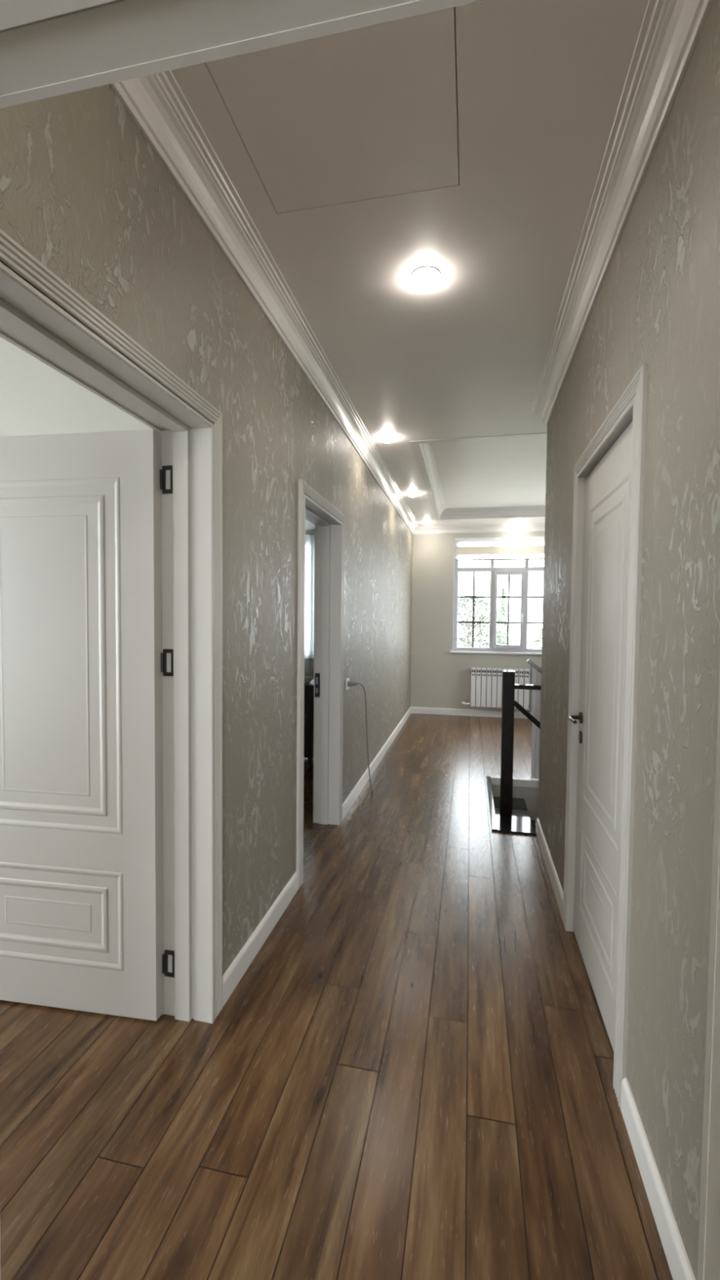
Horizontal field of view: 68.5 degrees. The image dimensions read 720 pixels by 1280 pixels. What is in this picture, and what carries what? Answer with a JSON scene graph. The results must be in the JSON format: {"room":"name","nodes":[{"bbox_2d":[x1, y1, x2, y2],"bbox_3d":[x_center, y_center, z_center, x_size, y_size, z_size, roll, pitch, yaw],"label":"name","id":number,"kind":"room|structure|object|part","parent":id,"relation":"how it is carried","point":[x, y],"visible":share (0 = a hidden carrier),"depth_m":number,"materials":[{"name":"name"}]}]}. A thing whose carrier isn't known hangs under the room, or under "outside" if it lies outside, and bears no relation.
{"room":"home hallway","nodes":[
{"label":"home hallway","id":0,"kind":"room"},
{"bbox_2d":[0,337,157,436],"bbox_3d":[-2.106,-0.280,2.792,3.128,3.200,0.120,1,2,12],"label":"wall","id":1,"kind":"structure","parent":0,"point":[36,398],"depth_m":2.58,"materials":[{"name":"paint"}]},
{"bbox_2d":[0,84,413,975],"bbox_3d":[-0.065,-0.325,4.469,0.180,3.200,7.580,1,2,12],"label":"wall","id":2,"kind":"structure","parent":0,"point":[83,190],"depth_m":2.09,"materials":[{"name":"paint"}]},
{"bbox_2d":[0,429,174,1021],"bbox_3d":[-1.113,0.313,1.927,0.912,2.082,0.048,1,2,8],"label":"door","id":3,"kind":"structure","parent":2,"relation":"in","point":[82,662],"depth_m":1.89,"materials":[{"name":"white paint"}]},
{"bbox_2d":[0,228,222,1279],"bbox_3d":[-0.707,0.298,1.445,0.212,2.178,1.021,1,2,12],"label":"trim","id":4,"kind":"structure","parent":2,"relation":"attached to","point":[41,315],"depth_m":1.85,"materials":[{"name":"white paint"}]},
{"bbox_3d":[-0.803,0.296,1.465,0.016,2.178,1.021,1,2,12],"label":"casing","id":5,"kind":"part","parent":4,"relation":"part of","materials":[{"name":"white paint"}]},
{"bbox_2d":[222,871,297,1006],"bbox_3d":[-0.427,1.303,2.400,0.014,0.100,0.881,1,2,12],"label":"baseboard","id":6,"kind":"structure","parent":2,"relation":"attached to","point":[237,968],"depth_m":2.29,"materials":[{"name":"white wood"}]},
{"bbox_2d":[296,479,344,888],"bbox_3d":[-0.313,0.229,3.292,0.196,2.178,0.981,1,2,12],"label":"trim","id":7,"kind":"structure","parent":2,"relation":"attached to","point":[328,521],"depth_m":3.68,"materials":[{"name":"white paint"}]},
{"bbox_3d":[-0.300,0.317,3.714,0.036,0.170,0.004,1,2,12],"label":"strike plate","id":8,"kind":"part","parent":7,"relation":"part of","materials":[{"name":"black metal"}]},
{"bbox_2d":[346,677,349,689],"bbox_3d":[-0.092,0.327,3.933,0.010,0.082,0.082,1,2,12],"label":"wall socket","id":9,"kind":"object","parent":2,"relation":"attached to","point":[347,679],"visible":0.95,"depth_m":3.91,"materials":[{"name":"white plastic"}]},
{"bbox_2d":[0,713,672,1279],"bbox_3d":[-0.281,1.443,2.699,7.200,0.200,11.860,1,2,12],"label":"floor","id":10,"kind":"structure","parent":0,"point":[410,1077],"depth_m":1.61,"materials":[{"name":"brown wood"}]},
{"bbox_2d":[303,679,314,765],"bbox_3d":[-0.837,0.825,5.490,0.890,0.804,0.502,1,2,12],"label":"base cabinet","id":11,"kind":"object","parent":10,"relation":"on","point":[308,687],"visible":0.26,"depth_m":5.18,"materials":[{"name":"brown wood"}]},
{"bbox_3d":[-0.677,0.805,5.223,0.410,0.670,0.018,1,2,12],"label":"door","id":12,"kind":"part","parent":11,"relation":"part of","materials":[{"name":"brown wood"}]},
{"bbox_2d":[304,676,314,683],"bbox_3d":[-0.538,0.404,5.341,0.150,0.054,0.150,1,2,12],"label":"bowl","id":13,"kind":"object","parent":11,"relation":"on","point":[307,679],"visible":0.73,"depth_m":5.30,"materials":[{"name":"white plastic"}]},
{"bbox_2d":[347,681,393,792],"bbox_3d":[0.201,0.762,5.045,0.120,0.988,2.302,1,2,12],"label":"power cord","id":14,"kind":"object","parent":10,"relation":"on","point":[349,683],"visible":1,"depth_m":4.15,"materials":[{"name":"white plastic"}]},
{"bbox_2d":[526,658,541,779],"bbox_3d":[2.147,0.729,4.684,1.302,1.092,0.045,1,2,12],"label":"balustrade","id":15,"kind":"object","parent":10,"relation":"on","point":[536,698],"visible":0.15,"depth_m":4.79,"materials":[{"name":"grey metal"}]},
{"bbox_3d":[2.147,0.708,4.684,1.302,1.050,0.045,1,2,12],"label":"handrail","id":16,"kind":"part","parent":15,"relation":"part of","materials":[{"name":"grey metal"}]},
{"bbox_2d":[170,0,648,529],"bbox_3d":[-0.249,-1.714,2.575,7.200,0.380,11.860,1,2,12],"label":"ceiling","id":17,"kind":"structure","parent":0,"point":[540,83],"depth_m":2.03,"materials":[{"name":"paint"}]},
{"bbox_2d":[205,7,458,213],"bbox_3d":[-0.049,-1.489,1.479,0.626,0.018,0.635,1,2,12],"label":"ceiling hatch","id":18,"kind":"object","parent":17,"relation":"attached to","point":[370,112],"visible":0.82,"depth_m":1.48,"materials":[{"name":"paint"}]},
{"bbox_2d":[379,435,395,443],"bbox_3d":[0.213,-1.562,4.126,0.124,0.036,0.124,1,2,12],"label":"recessed light","id":19,"kind":"object","parent":17,"relation":"in","point":[385,438],"visible":1,"depth_m":4.10,"materials":[{"name":"white plastic"}]},
{"bbox_2d":[407,492,417,497],"bbox_3d":[0.594,-1.629,5.946,0.124,0.036,0.124,1,2,12],"label":"recessed light","id":20,"kind":"object","parent":17,"relation":"in","point":[411,494],"visible":1,"depth_m":5.91,"materials":[{"name":"white plastic"}]},
{"bbox_2d":[410,266,440,288],"bbox_3d":[0.271,-1.486,2.183,0.124,0.036,0.124,1,2,12],"label":"recessed light","id":21,"kind":"object","parent":17,"relation":"in","point":[424,277],"visible":1,"depth_m":2.16,"materials":[{"name":"white plastic"}]},
{"bbox_2d":[422,521,431,524],"bbox_3d":[0.975,-1.694,7.707,0.124,0.036,0.124,1,2,12],"label":"recessed light","id":22,"kind":"object","parent":17,"relation":"in","point":[424,522],"visible":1,"depth_m":7.67,"materials":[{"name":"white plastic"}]},
{"bbox_2d":[409,432,546,520],"bbox_3d":[2.061,-1.682,5.584,2.695,0.134,3.400,1,2,12],"label":"trim","id":23,"kind":"structure","parent":17,"relation":"attached to","point":[422,450],"depth_m":6.32,"materials":[{"name":"white paint"}]},
{"bbox_2d":[515,520,523,524],"bbox_3d":[2.267,-1.675,7.540,0.124,0.036,0.124,1,2,12],"label":"recessed light","id":24,"kind":"object","parent":17,"relation":"in","point":[516,522],"visible":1,"depth_m":7.51,"materials":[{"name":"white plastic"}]},
{"bbox_2d":[304,529,544,711],"bbox_3d":[0.904,1.134,8.348,7.200,6.400,0.300,1,2,12],"label":"wall","id":25,"kind":"structure","parent":0,"point":[440,677],"depth_m":8.08,"materials":[{"name":"paint"}]},
{"bbox_2d":[449,536,543,654],"bbox_3d":[2.215,-0.663,7.893,1.680,1.738,0.165,1,2,12],"label":"window","id":26,"kind":"structure","parent":25,"relation":"in","point":[494,648],"depth_m":7.94,"materials":[{"name":"white plastic"}]},
{"bbox_3d":[2.200,0.193,7.892,1.680,0.028,0.095,1,2,12],"label":"sill","id":27,"kind":"part","parent":26,"relation":"part of","materials":[{"name":"white plastic"}]},
{"bbox_2d":[455,536,544,560],"bbox_3d":[2.219,-1.355,7.850,1.590,0.340,0.036,1,2,12],"label":"roller blind","id":28,"kind":"object","parent":26,"relation":"attached to","point":[529,548],"visible":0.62,"depth_m":7.87,"materials":[{"name":"white fabric"}]},
{"bbox_3d":[2.220,-1.506,7.844,1.590,0.038,0.036,1,2,12],"label":"head rail","id":29,"kind":"part","parent":28,"relation":"part of","materials":[{"name":"white plastic"}]},
{"bbox_3d":[2.230,-0.454,7.931,0.448,1.152,0.078,1,2,12],"label":"sash","id":30,"kind":"part","parent":26,"relation":"part of","materials":[{"name":"white plastic"}]},
{"bbox_2d":[462,664,532,712],"bbox_3d":[2.034,0.716,7.879,1.001,0.724,0.124,1,2,12],"label":"radiator","id":31,"kind":"object","parent":25,"relation":"attached to","point":[486,684],"visible":0.82,"depth_m":7.84,"materials":[{"name":"metal"}]},
{"bbox_3d":[2.078,0.719,7.881,0.828,0.550,0.006,1,2,12],"label":"panel","id":32,"kind":"part","parent":31,"relation":"part of","materials":[{"name":"white metal"}]},
{"bbox_3d":[-1.490,-0.690,8.667,1.590,1.828,0.165,1,2,12],"label":"window","id":33,"kind":"structure","parent":25,"relation":"in","visible":0},
{"bbox_2d":[304,533,314,658],"bbox_3d":[-1.550,-0.713,8.548,1.690,1.987,0.043,1,2,12],"label":"curtain","id":34,"kind":"object","parent":33,"relation":"hanging from","point":[309,537],"visible":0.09,"depth_m":8.39,"materials":[{"name":"fabric"}]},
{"bbox_2d":[491,784,538,820],"bbox_3d":[2.281,2.791,4.758,2.478,2.997,0.120,1,2,12],"label":"wall","id":35,"kind":"structure","parent":0,"point":[531,795],"depth_m":4.80,"materials":[{"name":"paint"}]},
{"bbox_2d":[490,776,538,787],"bbox_3d":[2.301,1.315,4.636,2.243,0.067,0.028,1,2,12],"label":"trim","id":36,"kind":"structure","parent":35,"relation":"attached to","point":[495,780],"depth_m":4.80,"materials":[{"name":"white wood"}]},
{"bbox_2d":[537,417,550,823],"bbox_3d":[2.261,-0.256,3.280,2.123,3.200,0.140,1,2,12],"label":"wall","id":37,"kind":"structure","parent":0,"point":[548,422],"depth_m":3.50,"materials":[{"name":"paint"}]},
{"bbox_2d":[486,776,536,835],"bbox_3d":[1.335,1.308,4.198,0.609,0.044,1.279,1,2,12],"label":"trim","id":38,"kind":"structure","parent":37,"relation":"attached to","point":[492,814],"depth_m":3.81,"materials":[{"name":"black wood"}]},
{"bbox_2d":[540,0,719,1279],"bbox_3d":[0.985,-0.216,1.928,0.180,3.200,3.030,1,2,12],"label":"wall","id":39,"kind":"structure","parent":0,"point":[657,304],"depth_m":1.29,"materials":[{"name":"paint"}]},
{"bbox_2d":[109,0,713,534],"bbox_3d":[1.744,-1.506,4.047,3.492,0.112,7.580,1,2,12],"label":"trim","id":40,"kind":"structure","parent":39,"relation":"attached to","point":[670,30],"depth_m":1.74,"materials":[{"name":"white paint"}]},
{"bbox_2d":[342,706,563,918],"bbox_3d":[1.929,1.218,5.168,3.492,0.100,5.508,1,2,12],"label":"baseboard","id":41,"kind":"structure","parent":39,"relation":"attached to","point":[346,806],"depth_m":4.86,"materials":[{"name":"white wood"}]},
{"bbox_2d":[568,421,632,1051],"bbox_3d":[0.919,0.330,2.018,0.118,2.100,0.840,1,2,12],"label":"door","id":42,"kind":"structure","parent":39,"relation":"in","point":[600,717],"depth_m":1.99,"materials":[{"name":"white paint"}]},
{"bbox_3d":[0.948,0.349,2.318,0.053,0.019,0.125,1,2,12],"label":"lever","id":43,"kind":"part","parent":42,"relation":"part of","materials":[{"name":"brown metal"}]},
{"bbox_3d":[0.988,0.436,2.367,0.008,0.058,0.046,1,2,12],"label":"keyhole plate","id":44,"kind":"part","parent":42,"relation":"part of","materials":[{"name":"brown metal"}]},
{"bbox_3d":[0.988,0.348,2.364,0.010,0.052,0.052,1,2,12],"label":"handle","id":45,"kind":"part","parent":42,"relation":"part of","materials":[{"name":"brown metal"}]},
{"bbox_2d":[562,364,648,1106],"bbox_3d":[0.984,0.293,2.003,0.196,2.178,0.996,1,2,12],"label":"trim","id":46,"kind":"structure","parent":39,"relation":"attached to","point":[631,406],"depth_m":1.59,"materials":[{"name":"white paint"}]},
{"bbox_2d":[620,1077,695,1279],"bbox_3d":[0.674,1.367,1.048,0.014,0.100,1.068,1,2,12],"label":"baseboard","id":47,"kind":"structure","parent":39,"relation":"attached to","point":[677,1260],"depth_m":1.28,"materials":[{"name":"white wood"}]},
{"bbox_3d":[0.456,-0.161,0.389,2.872,3.200,0.200,1,2,12],"label":"wall","id":48,"kind":"structure","parent":0,"visible":0},
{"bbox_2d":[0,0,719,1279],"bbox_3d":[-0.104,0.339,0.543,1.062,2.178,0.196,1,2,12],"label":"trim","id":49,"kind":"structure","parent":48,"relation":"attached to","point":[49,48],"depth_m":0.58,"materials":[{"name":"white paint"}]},
{"label":"outside","id":50,"kind":"structure","parent":0,"visible":0},
{"bbox_3d":[6.969,3.556,33.719,60.000,0.100,51.440,1,2,12],"label":"ground","id":51,"kind":"structure","parent":50,"visible":0},
{"bbox_2d":[457,595,506,647],"bbox_3d":[2.644,1.570,12.989,1.814,5.394,1.823,1,2,12],"label":"tree","id":52,"kind":"object","parent":51,"relation":"on","point":[466,642],"visible":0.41,"depth_m":12.57,"materials":[{"name":"green plant"}]},
{"bbox_2d":[496,587,510,644],"bbox_3d":[4.412,1.252,16.503,0.667,5.790,0.677,0,2,-10],"label":"tree","id":53,"kind":"object","parent":51,"relation":"on","point":[503,607],"visible":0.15,"depth_m":16.36,"materials":[{"name":"green plant"}]},
{"bbox_2d":[527,628,542,648],"bbox_3d":[5.366,1.911,15.317,1.547,4.585,1.556,1,2,12],"label":"tree","id":54,"kind":"object","parent":51,"relation":"on","point":[535,641],"visible":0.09,"depth_m":15.21,"materials":[{"name":"green plant"}]},
{"bbox_3d":[2.000,2.840,3.413,2.478,2.997,0.120,1,2,12],"label":"stairwell","id":55,"kind":"object","parent":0,"visible":0},
{"bbox_2d":[493,796,535,831],"bbox_3d":[2.032,2.073,4.072,2.043,1.459,1.236,1,2,12],"label":"staircase","id":56,"kind":"structure","parent":55,"relation":"attached to","point":[519,820],"depth_m":4.34,"materials":[{"name":"black stone"}]},
{"bbox_2d":[499,670,541,814],"bbox_3d":[2.224,1.060,4.217,2.131,1.572,0.100,1,2,12],"label":"stair railing","id":57,"kind":"object","parent":56,"relation":"on","point":[508,686],"visible":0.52,"depth_m":4.37,"materials":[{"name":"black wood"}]},
{"bbox_3d":[1.232,0.863,4.418,0.094,1.174,0.094,1,2,12],"label":"newel post","id":58,"kind":"part","parent":57,"relation":"part of","materials":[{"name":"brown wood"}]},
{"bbox_3d":[1.611,0.823,4.335,0.711,0.628,0.040,1,2,12],"label":"sloping rail","id":59,"kind":"part","parent":57,"relation":"part of","materials":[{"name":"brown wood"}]},
{"bbox_3d":[2.277,0.405,4.180,2.034,0.036,0.060,1,2,12],"label":"rail","id":60,"kind":"part","parent":57,"relation":"part of","materials":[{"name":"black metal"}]}
]}

